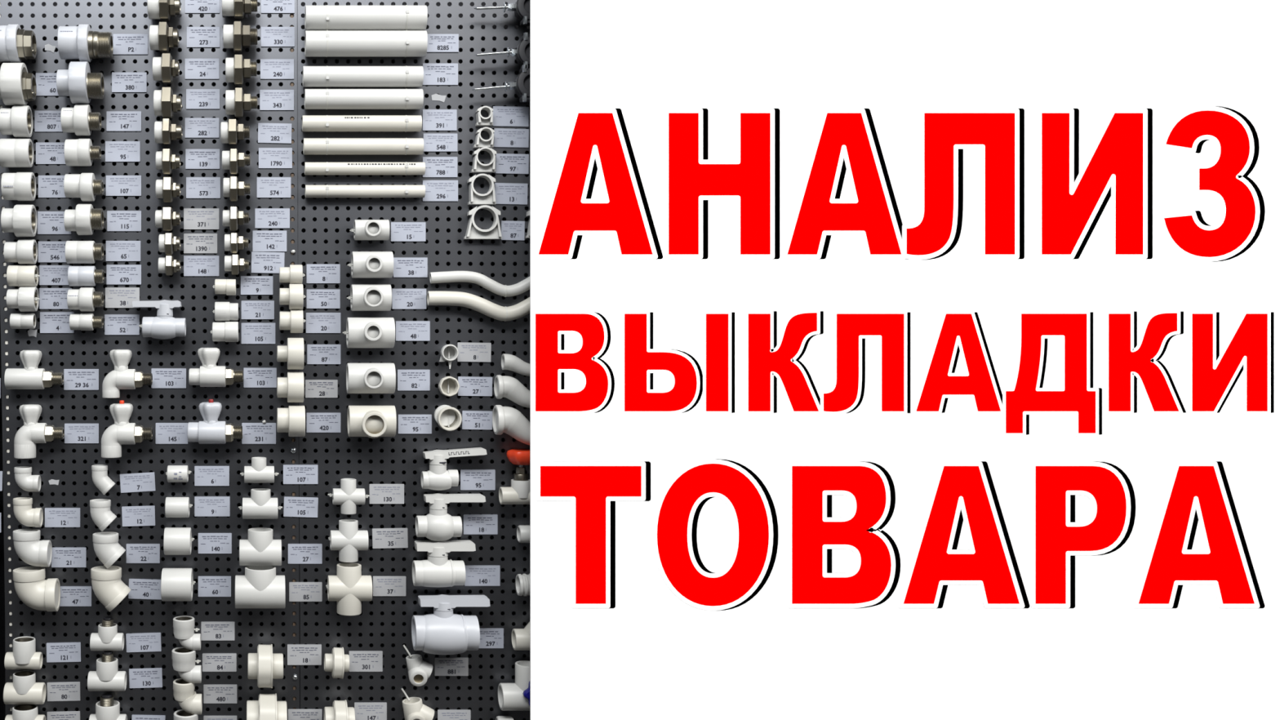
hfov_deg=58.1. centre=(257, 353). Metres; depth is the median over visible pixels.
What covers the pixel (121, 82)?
price tag
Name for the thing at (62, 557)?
price tag
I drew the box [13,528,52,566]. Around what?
fitting
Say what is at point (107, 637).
male threaded tee
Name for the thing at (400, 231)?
price tag
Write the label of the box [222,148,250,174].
adapter
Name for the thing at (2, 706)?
wall
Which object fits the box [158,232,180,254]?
adapter
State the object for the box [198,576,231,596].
price tag
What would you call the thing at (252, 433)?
price tag
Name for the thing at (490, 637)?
price tag
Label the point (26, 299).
adapter
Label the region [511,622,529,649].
angled tee
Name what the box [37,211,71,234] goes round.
price tag
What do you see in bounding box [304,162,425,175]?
pipe
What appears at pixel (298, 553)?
price tag
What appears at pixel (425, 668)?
socket
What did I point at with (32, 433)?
radiator valve
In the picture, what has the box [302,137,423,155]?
pipe
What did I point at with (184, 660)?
threaded elbow
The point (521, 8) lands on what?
clamp
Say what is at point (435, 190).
price tag
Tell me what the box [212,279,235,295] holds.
coupling
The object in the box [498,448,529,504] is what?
valve
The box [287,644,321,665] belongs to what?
price tag
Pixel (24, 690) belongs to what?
female threaded tee
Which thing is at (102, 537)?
socket
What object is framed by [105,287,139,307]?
price tag
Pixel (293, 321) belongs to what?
coupling
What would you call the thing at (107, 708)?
male threaded tee
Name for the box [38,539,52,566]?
socket
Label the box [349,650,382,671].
price tag
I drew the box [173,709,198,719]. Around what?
threaded elbow
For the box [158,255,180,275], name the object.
adapter
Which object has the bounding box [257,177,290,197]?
price tag
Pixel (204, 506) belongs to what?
price tag
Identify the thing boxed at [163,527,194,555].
coupling
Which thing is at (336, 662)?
coupling
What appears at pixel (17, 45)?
adapter
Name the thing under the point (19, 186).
adapter
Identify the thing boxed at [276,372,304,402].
coupling
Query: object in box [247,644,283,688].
coupling
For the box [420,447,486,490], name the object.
valve
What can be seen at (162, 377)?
price tag
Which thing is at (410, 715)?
socket
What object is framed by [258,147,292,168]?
price tag
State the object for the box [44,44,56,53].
label
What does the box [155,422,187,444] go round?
price tag
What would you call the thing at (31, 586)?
fitting
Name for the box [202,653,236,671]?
price tag
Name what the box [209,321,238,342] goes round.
coupling
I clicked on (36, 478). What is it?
socket
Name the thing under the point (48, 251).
price tag
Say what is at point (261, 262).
price tag
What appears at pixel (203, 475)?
price tag
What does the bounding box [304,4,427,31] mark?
pipe
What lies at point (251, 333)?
price tag
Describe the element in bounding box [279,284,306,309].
coupling
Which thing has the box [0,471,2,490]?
price tag
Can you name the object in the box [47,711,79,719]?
price tag
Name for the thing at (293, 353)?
coupling
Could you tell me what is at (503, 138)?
price tag
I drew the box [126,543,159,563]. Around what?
price tag
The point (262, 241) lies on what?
price tag
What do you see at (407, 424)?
price tag
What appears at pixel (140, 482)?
price tag
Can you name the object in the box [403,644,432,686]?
corner elbow
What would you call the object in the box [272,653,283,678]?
socket
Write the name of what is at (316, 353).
price tag
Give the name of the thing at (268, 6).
price tag
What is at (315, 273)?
price tag
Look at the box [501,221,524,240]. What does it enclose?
price tag
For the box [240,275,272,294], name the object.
price tag
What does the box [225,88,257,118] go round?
adapter
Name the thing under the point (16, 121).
adapter
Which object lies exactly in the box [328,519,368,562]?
fitting
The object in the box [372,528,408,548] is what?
price tag
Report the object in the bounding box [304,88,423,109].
pipe
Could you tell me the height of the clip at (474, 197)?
0.049 m
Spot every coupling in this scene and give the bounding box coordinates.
[160,568,195,600]
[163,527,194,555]
[164,497,192,517]
[165,465,191,482]
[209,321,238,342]
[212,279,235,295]
[212,302,238,320]
[246,693,287,719]
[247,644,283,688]
[276,337,304,369]
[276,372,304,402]
[276,405,305,436]
[279,264,305,284]
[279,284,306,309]
[279,309,306,333]
[324,647,349,678]
[324,699,355,719]
[495,715,513,719]
[515,573,529,595]
[516,524,529,542]
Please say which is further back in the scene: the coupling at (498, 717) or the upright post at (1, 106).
the upright post at (1, 106)
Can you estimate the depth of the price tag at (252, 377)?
1.75 m
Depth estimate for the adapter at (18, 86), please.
1.69 m
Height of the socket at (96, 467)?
0.008 m
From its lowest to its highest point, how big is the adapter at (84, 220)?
0.051 m
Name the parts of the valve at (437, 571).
stem, handle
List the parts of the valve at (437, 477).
stem, handle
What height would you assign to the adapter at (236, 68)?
0.050 m
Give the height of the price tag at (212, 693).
0.031 m
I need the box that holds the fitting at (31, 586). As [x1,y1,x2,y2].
[13,565,60,611]
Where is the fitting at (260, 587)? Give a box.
[235,565,285,608]
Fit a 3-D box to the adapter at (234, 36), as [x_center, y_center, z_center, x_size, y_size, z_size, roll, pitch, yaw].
[-0.028,-0.519,1.722,0.056,0.049,0.052,0,0,0]
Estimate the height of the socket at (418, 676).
0.034 m
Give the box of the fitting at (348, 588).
[325,562,372,615]
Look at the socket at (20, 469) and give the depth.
1.72 m
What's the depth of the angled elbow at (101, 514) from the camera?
1.72 m
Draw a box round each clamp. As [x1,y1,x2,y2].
[472,64,529,102]
[474,0,529,26]
[475,32,529,69]
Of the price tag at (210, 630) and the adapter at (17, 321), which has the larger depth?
the price tag at (210, 630)
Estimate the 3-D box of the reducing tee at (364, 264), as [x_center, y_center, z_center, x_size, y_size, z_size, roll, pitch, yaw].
[0.185,-0.146,1.722,0.073,0.043,0.051,0,0,0]
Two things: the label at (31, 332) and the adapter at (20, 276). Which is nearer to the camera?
the adapter at (20, 276)
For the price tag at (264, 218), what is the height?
0.033 m
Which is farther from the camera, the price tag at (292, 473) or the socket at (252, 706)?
the price tag at (292, 473)
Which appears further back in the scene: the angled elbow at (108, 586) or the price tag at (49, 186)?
the price tag at (49, 186)
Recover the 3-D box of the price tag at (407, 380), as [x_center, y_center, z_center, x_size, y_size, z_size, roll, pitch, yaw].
[0.261,0.044,1.748,0.054,0.035,0.002,0,0,0]
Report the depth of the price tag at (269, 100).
1.75 m
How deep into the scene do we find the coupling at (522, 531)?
1.72 m
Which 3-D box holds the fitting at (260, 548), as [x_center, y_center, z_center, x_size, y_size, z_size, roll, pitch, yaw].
[0.005,0.320,1.726,0.069,0.059,0.042,0,0,0]
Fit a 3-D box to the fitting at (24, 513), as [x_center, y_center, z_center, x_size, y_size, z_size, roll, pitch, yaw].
[-0.380,0.263,1.731,0.046,0.048,0.032,0,0,0]
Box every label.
[27,328,36,337]
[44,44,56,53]
[431,93,446,102]
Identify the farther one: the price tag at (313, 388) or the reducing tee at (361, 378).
the price tag at (313, 388)
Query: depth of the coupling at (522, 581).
1.72 m
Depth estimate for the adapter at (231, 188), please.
1.71 m
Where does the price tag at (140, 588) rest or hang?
attached to the pegboard at (60, 10)
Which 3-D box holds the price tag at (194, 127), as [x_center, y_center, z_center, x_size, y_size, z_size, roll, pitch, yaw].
[-0.092,-0.376,1.748,0.057,0.033,0.002,0,0,0]
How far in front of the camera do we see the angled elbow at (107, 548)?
1.71 m
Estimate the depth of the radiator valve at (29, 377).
1.72 m
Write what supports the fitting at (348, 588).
attached to the pegboard at (443, 10)
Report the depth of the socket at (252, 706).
1.68 m
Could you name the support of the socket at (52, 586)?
attached to the fitting at (31, 586)
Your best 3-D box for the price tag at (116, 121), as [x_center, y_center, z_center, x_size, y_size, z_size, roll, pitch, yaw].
[-0.223,-0.387,1.748,0.058,0.033,0.002,0,0,0]
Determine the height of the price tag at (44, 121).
0.035 m
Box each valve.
[4,350,63,389]
[13,404,64,458]
[101,400,152,457]
[102,349,152,398]
[132,299,186,339]
[187,399,242,444]
[188,347,243,386]
[411,594,489,654]
[412,540,475,586]
[415,493,485,541]
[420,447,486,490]
[497,660,529,710]
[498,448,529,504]
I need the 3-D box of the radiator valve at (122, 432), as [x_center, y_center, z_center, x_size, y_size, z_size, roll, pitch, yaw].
[-0.216,0.124,1.728,0.084,0.093,0.039,0,0,0]
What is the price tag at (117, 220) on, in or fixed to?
attached to the pegboard at (60, 10)
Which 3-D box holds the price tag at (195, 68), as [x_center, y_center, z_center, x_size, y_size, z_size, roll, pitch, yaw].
[-0.092,-0.475,1.748,0.057,0.034,0.002,0,0,0]
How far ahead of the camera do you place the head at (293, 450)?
1.75 m
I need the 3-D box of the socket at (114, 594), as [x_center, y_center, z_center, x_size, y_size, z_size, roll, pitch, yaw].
[-0.229,0.403,1.722,0.042,0.042,0.050,0,0,0]
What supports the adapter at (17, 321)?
attached to the pegboard at (60, 10)
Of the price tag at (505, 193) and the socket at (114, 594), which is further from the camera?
the price tag at (505, 193)
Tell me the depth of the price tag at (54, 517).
1.75 m
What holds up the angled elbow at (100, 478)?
attached to the pegboard at (60, 10)
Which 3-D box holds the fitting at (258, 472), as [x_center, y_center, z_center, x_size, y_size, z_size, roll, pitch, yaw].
[0.003,0.193,1.734,0.065,0.042,0.028,0,0,0]
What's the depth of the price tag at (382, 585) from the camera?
1.75 m
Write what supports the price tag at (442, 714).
attached to the pegboard at (443, 10)
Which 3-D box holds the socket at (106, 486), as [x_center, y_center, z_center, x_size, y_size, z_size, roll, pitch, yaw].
[-0.246,0.223,1.734,0.022,0.022,0.026,0,0,0]
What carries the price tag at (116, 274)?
attached to the pegboard at (60, 10)
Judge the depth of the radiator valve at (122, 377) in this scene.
1.72 m
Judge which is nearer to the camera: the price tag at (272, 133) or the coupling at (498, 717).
the coupling at (498, 717)
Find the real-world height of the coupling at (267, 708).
0.086 m
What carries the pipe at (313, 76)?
attached to the pegboard at (443, 10)
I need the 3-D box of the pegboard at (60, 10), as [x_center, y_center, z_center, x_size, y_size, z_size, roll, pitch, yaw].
[-0.186,0.004,1.750,0.513,1.232,0.002,0,0,0]
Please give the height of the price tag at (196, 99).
0.033 m
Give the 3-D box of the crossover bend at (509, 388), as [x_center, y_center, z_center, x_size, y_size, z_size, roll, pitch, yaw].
[0.446,0.064,1.730,0.102,0.056,0.040,0,0,0]
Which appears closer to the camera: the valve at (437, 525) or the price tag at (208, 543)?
the valve at (437, 525)
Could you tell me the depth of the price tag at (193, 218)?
1.75 m
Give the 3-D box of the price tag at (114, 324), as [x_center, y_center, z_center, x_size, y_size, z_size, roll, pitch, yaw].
[-0.226,-0.048,1.748,0.058,0.034,0.002,0,0,0]
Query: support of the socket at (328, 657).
attached to the coupling at (336, 662)
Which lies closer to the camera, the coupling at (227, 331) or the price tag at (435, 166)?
the coupling at (227, 331)
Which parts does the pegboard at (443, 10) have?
end cap, end cap, end cap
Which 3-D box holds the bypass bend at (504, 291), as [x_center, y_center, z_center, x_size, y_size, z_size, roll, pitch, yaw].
[0.391,-0.118,1.738,0.208,0.050,0.020,0,0,0]
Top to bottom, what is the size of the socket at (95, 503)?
0.010 m
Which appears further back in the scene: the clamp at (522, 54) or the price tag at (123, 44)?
the price tag at (123, 44)
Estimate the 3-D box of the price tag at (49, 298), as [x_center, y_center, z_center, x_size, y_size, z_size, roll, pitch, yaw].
[-0.337,-0.091,1.748,0.054,0.035,0.002,0,0,0]
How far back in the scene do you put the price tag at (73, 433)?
1.75 m
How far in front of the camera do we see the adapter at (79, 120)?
1.71 m
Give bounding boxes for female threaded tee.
[3,670,46,704]
[4,635,42,669]
[4,704,45,719]
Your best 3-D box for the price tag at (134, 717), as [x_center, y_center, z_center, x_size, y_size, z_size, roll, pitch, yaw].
[-0.182,0.619,1.748,0.056,0.032,0.002,1,0,0]
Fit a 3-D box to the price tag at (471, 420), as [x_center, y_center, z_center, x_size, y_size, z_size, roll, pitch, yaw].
[0.367,0.111,1.748,0.050,0.031,0.002,1,0,0]
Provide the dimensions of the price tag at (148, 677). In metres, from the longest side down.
0.055 x 0.032 x 0.002 m
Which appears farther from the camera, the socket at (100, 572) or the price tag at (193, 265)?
the price tag at (193, 265)
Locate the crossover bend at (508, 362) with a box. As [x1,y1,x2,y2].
[501,353,529,376]
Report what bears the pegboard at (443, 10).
on the gondola base
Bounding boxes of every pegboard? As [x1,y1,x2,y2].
[0,0,299,719]
[297,0,529,719]
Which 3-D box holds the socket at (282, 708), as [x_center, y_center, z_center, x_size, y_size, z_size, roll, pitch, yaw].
[0.038,0.597,1.705,0.020,0.060,0.060,0,0,0]
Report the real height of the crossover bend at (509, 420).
0.070 m
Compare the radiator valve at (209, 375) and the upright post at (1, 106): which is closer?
the radiator valve at (209, 375)
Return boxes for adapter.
[0,24,36,62]
[0,62,36,105]
[0,106,32,137]
[0,138,34,167]
[0,172,35,200]
[0,204,37,236]
[3,240,37,264]
[6,265,39,287]
[6,286,39,311]
[9,313,35,328]
[56,62,104,103]
[57,24,113,62]
[60,104,101,135]
[63,173,103,201]
[63,204,104,235]
[64,138,101,166]
[65,240,103,263]
[66,287,103,311]
[67,266,104,286]
[69,313,103,330]
[146,0,180,21]
[149,22,178,53]
[151,53,179,84]
[153,87,182,118]
[154,118,182,144]
[155,148,180,174]
[155,177,180,202]
[155,207,180,231]
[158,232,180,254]
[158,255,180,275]
[220,119,249,144]
[222,0,257,18]
[222,21,257,53]
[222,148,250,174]
[222,176,250,201]
[222,206,248,231]
[224,232,248,253]
[224,254,248,275]
[225,54,257,85]
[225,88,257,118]
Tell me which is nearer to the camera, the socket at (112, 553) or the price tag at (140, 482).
the socket at (112, 553)
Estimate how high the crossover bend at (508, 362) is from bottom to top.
0.038 m
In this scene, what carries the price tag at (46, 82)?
attached to the pegboard at (60, 10)
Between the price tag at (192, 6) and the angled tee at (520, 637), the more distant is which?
the price tag at (192, 6)
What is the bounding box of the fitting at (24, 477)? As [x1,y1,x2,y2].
[13,466,40,491]
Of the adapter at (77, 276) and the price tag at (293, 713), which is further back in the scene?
the price tag at (293, 713)
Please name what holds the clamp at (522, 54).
attached to the pegboard at (443, 10)
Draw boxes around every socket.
[13,466,31,473]
[13,497,32,505]
[13,528,39,541]
[13,565,45,582]
[32,475,40,491]
[33,507,43,527]
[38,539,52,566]
[44,577,60,611]
[89,498,111,507]
[90,565,121,580]
[91,464,107,471]
[92,531,118,543]
[99,513,116,531]
[102,481,115,494]
[104,546,125,568]
[105,585,130,611]
[246,700,258,719]
[247,653,257,679]
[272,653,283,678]
[276,701,287,719]
[324,653,333,671]
[324,706,334,719]
[344,653,349,671]
[347,706,355,719]
[406,711,425,719]
[408,666,427,686]
[419,660,432,678]
[419,703,434,719]
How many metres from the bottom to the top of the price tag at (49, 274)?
0.033 m
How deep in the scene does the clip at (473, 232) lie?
1.74 m
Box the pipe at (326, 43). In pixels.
[304,30,427,57]
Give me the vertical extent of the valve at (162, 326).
0.065 m
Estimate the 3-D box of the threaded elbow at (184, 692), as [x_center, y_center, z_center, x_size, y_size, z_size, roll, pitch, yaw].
[-0.116,0.568,1.730,0.048,0.054,0.036,0,0,0]
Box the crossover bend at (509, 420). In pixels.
[492,404,529,444]
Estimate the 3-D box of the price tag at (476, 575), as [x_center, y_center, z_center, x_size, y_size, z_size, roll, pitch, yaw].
[0.375,0.371,1.748,0.059,0.034,0.002,0,0,0]
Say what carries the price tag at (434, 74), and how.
attached to the pegboard at (443, 10)
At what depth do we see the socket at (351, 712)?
1.70 m
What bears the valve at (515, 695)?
attached to the pegboard at (443, 10)
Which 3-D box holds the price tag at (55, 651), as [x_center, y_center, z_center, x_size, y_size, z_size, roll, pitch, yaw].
[-0.323,0.498,1.748,0.057,0.032,0.002,-1,0,0]
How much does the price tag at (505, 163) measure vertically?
0.033 m
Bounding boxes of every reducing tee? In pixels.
[342,317,395,347]
[346,284,391,311]
[346,363,395,393]
[346,405,396,438]
[347,251,393,278]
[349,219,389,239]
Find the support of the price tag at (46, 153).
attached to the pegboard at (60, 10)
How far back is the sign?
1.67 m
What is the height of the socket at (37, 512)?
0.032 m
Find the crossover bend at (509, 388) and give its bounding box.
[493,374,529,408]
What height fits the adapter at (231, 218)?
0.041 m
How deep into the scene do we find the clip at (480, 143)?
1.74 m
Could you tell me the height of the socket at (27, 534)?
0.014 m
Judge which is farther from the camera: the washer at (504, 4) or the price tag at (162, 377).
the price tag at (162, 377)
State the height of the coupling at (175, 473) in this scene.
0.028 m
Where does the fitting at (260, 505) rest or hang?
attached to the pegboard at (60, 10)
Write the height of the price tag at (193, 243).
0.033 m
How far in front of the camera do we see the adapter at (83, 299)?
1.71 m
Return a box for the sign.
[529,0,1279,719]
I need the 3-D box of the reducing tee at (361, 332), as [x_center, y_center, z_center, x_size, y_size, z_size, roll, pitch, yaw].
[0.182,-0.034,1.718,0.083,0.050,0.058,0,0,0]
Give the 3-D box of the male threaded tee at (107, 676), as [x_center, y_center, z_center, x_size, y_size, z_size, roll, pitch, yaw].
[-0.248,0.524,1.730,0.061,0.064,0.036,0,0,0]
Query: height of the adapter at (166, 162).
0.043 m
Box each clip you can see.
[463,204,502,239]
[467,173,496,204]
[471,146,496,173]
[473,127,494,148]
[475,106,493,126]
[525,210,529,238]
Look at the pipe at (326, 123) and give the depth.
1.72 m
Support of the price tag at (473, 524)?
attached to the pegboard at (443, 10)
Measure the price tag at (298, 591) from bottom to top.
0.032 m
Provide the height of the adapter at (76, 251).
0.038 m
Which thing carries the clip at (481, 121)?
attached to the pegboard at (443, 10)
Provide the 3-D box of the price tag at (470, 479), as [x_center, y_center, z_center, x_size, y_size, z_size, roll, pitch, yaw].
[0.368,0.211,1.748,0.058,0.034,0.002,0,0,0]
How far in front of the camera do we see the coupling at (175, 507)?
1.72 m
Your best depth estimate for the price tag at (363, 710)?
1.75 m
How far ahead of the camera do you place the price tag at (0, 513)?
1.75 m
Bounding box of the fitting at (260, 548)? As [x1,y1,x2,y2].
[239,527,281,565]
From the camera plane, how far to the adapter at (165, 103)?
1.70 m
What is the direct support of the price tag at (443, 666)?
attached to the pegboard at (443, 10)
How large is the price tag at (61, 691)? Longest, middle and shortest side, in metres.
0.055 x 0.031 x 0.002 m
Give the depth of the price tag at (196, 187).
1.75 m
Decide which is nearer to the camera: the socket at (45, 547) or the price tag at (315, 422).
the socket at (45, 547)
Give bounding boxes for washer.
[502,2,506,12]
[504,81,506,91]
[506,47,509,57]
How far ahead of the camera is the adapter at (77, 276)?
1.72 m
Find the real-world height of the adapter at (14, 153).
0.046 m
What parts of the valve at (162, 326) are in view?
handle, stem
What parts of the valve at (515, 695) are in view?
handle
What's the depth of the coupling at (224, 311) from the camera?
1.72 m
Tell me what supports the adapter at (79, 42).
attached to the pegboard at (60, 10)
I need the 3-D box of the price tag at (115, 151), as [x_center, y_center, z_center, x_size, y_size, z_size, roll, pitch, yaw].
[-0.225,-0.337,1.748,0.058,0.034,0.002,0,0,0]
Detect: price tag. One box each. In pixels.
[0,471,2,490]
[0,512,1,532]
[34,111,62,132]
[35,73,58,96]
[35,142,65,164]
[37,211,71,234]
[38,175,65,197]
[38,241,66,262]
[39,265,71,284]
[39,288,71,309]
[40,311,74,333]
[44,507,79,527]
[46,642,80,662]
[47,681,80,701]
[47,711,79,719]
[51,546,86,567]
[59,586,91,606]
[63,368,98,390]
[64,423,98,443]
[104,314,139,334]
[105,141,140,161]
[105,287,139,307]
[106,111,141,131]
[106,175,141,195]
[106,210,141,231]
[106,240,140,261]
[106,264,141,284]
[111,72,146,92]
[113,34,147,54]
[120,471,155,493]
[121,505,155,526]
[125,632,161,652]
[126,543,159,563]
[128,578,161,599]
[128,667,162,688]
[131,714,165,719]
[151,368,186,387]
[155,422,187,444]
[183,208,218,229]
[183,233,217,253]
[183,255,218,275]
[185,0,219,13]
[185,58,218,79]
[185,118,218,137]
[185,149,219,168]
[186,26,219,47]
[186,88,219,109]
[186,177,220,198]
[194,466,229,485]
[194,496,230,516]
[198,533,231,553]
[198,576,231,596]
[200,621,235,639]
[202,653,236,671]
[203,684,236,702]
[203,715,236,719]
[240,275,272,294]
[241,300,274,319]
[241,323,275,343]
[241,422,275,444]
[243,368,276,387]
[251,252,284,273]
[252,231,286,251]
[254,208,289,228]
[257,123,291,143]
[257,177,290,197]
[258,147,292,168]
[259,89,293,110]
[260,59,293,79]
[261,0,294,13]
[261,26,294,47]
[283,464,317,484]
[283,496,318,517]
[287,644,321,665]
[288,543,322,564]
[288,582,322,601]
[288,708,322,719]
[305,379,337,397]
[306,264,340,283]
[306,288,340,308]
[306,312,340,333]
[306,344,340,364]
[306,413,340,432]
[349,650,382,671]
[354,702,386,719]
[368,484,404,503]
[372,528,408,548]
[373,576,405,595]
[391,222,426,241]
[391,288,426,309]
[393,257,427,277]
[395,320,430,341]
[397,369,430,390]
[398,414,431,433]
[422,63,457,85]
[422,109,457,130]
[422,133,457,151]
[422,156,457,177]
[422,180,457,201]
[426,34,458,52]
[434,657,468,675]
[437,709,471,719]
[457,342,491,362]
[457,376,492,395]
[460,469,495,489]
[462,410,492,429]
[463,514,497,534]
[464,564,500,586]
[479,627,503,648]
[492,106,528,127]
[493,128,528,147]
[494,182,528,204]
[495,153,528,173]
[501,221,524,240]
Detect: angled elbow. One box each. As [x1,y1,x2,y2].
[89,498,116,531]
[90,565,130,611]
[91,464,115,494]
[92,531,125,568]
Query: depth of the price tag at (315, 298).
1.75 m
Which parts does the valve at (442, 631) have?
stem, handle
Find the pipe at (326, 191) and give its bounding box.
[305,184,425,198]
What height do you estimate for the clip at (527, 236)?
0.055 m
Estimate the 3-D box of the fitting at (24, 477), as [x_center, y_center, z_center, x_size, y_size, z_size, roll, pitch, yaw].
[-0.381,0.208,1.732,0.042,0.041,0.029,0,0,0]
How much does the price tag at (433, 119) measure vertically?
0.035 m
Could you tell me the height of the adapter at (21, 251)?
0.040 m
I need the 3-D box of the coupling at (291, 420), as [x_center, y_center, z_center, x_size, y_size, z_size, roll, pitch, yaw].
[0.055,0.111,1.722,0.045,0.051,0.051,0,0,0]
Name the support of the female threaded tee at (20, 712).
attached to the pegboard at (60, 10)
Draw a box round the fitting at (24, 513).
[13,497,43,527]
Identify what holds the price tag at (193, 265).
attached to the pegboard at (60, 10)
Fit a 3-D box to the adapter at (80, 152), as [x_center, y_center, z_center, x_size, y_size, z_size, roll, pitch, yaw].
[-0.287,-0.331,1.725,0.056,0.044,0.044,0,0,0]
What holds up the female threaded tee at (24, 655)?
attached to the pegboard at (60, 10)
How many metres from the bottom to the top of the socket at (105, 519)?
0.029 m
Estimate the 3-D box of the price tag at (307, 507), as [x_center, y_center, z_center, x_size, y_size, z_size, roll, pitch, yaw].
[0.072,0.256,1.748,0.057,0.033,0.002,2,0,0]
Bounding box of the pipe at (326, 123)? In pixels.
[302,115,422,132]
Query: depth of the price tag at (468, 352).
1.75 m
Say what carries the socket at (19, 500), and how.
attached to the fitting at (24, 513)
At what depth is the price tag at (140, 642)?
1.75 m
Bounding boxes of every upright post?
[0,14,12,711]
[290,13,296,708]
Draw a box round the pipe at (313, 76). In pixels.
[302,66,423,87]
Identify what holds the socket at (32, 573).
attached to the fitting at (31, 586)
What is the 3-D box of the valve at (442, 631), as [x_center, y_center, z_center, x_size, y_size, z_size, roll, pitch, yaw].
[0.317,0.444,1.714,0.122,0.095,0.067,0,0,0]
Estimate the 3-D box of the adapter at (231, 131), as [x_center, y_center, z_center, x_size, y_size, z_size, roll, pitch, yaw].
[-0.036,-0.364,1.725,0.047,0.042,0.045,0,0,0]
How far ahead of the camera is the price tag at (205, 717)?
1.75 m
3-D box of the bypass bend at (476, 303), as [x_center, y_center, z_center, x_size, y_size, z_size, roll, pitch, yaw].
[0.388,-0.080,1.736,0.211,0.053,0.025,0,0,0]
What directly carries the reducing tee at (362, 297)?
attached to the pegboard at (443, 10)
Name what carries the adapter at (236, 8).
attached to the pegboard at (60, 10)
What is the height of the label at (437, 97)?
0.014 m
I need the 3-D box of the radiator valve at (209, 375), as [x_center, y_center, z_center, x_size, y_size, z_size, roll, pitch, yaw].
[-0.068,0.023,1.728,0.089,0.064,0.038,0,0,0]
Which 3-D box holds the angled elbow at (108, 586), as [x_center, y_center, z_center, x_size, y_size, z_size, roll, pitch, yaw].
[-0.241,0.388,1.722,0.065,0.070,0.050,0,0,0]
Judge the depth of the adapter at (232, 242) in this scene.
1.72 m
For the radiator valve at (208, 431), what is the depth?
1.71 m
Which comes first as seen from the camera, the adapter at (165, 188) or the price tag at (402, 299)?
the adapter at (165, 188)
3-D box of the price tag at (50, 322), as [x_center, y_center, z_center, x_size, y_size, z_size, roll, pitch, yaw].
[-0.334,-0.051,1.748,0.057,0.035,0.002,0,0,0]
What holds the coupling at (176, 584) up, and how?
attached to the pegboard at (60, 10)
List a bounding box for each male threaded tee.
[87,650,126,690]
[88,693,127,719]
[89,616,124,650]
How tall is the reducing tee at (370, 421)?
0.052 m
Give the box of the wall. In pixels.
[0,2,529,719]
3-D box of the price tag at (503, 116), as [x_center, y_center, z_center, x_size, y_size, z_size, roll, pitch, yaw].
[0.423,-0.395,1.748,0.060,0.033,0.002,1,0,0]
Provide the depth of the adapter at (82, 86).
1.69 m
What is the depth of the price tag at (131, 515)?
1.75 m
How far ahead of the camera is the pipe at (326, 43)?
1.71 m
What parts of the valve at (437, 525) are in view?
stem, handle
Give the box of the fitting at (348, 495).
[328,478,369,514]
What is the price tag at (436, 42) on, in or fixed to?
attached to the pegboard at (443, 10)
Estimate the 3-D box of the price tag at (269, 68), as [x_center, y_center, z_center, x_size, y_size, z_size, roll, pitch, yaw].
[0.033,-0.474,1.748,0.056,0.033,0.002,0,0,0]
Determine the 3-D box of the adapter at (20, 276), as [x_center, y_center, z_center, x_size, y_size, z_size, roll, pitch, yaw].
[-0.384,-0.128,1.730,0.052,0.036,0.036,0,0,0]
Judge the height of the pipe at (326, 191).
0.022 m
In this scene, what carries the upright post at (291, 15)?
on the gondola base
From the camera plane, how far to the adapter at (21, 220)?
1.70 m
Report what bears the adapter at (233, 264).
attached to the pegboard at (60, 10)
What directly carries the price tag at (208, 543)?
attached to the pegboard at (60, 10)
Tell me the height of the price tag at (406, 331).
0.033 m
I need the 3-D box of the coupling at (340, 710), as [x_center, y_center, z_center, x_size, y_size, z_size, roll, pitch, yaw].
[0.134,0.601,1.715,0.049,0.066,0.066,0,0,0]
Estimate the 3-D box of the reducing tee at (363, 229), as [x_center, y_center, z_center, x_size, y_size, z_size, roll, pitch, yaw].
[0.185,-0.204,1.726,0.064,0.034,0.042,0,0,0]
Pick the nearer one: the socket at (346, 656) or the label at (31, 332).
the socket at (346, 656)
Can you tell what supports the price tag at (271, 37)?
attached to the pegboard at (60, 10)
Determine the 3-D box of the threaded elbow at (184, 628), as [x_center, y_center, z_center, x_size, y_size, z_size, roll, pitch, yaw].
[-0.117,0.463,1.730,0.046,0.052,0.036,0,0,0]
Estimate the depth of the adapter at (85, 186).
1.71 m
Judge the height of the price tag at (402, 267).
0.033 m
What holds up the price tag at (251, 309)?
attached to the pegboard at (60, 10)
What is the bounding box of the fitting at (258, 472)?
[240,457,279,482]
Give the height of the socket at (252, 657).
0.041 m
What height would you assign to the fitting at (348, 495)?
0.056 m
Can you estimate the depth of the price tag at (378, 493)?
1.75 m
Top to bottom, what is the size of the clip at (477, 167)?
0.039 m
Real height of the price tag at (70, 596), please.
0.033 m
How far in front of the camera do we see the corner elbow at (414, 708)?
1.72 m
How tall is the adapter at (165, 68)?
0.049 m
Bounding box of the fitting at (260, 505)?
[238,488,282,519]
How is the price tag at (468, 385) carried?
attached to the pegboard at (443, 10)
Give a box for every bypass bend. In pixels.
[426,291,529,321]
[429,271,529,297]
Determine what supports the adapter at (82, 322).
attached to the pegboard at (60, 10)
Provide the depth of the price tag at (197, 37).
1.75 m
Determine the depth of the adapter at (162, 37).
1.71 m
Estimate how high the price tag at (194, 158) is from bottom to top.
0.033 m
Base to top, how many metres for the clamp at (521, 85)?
0.060 m
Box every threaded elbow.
[171,646,201,683]
[173,615,200,649]
[173,678,202,714]
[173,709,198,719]
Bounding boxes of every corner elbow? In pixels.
[401,688,434,719]
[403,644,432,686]
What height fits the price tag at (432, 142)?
0.030 m
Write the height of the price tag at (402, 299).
0.034 m
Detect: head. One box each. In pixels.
[290,447,296,453]
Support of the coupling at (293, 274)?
attached to the pegboard at (60, 10)

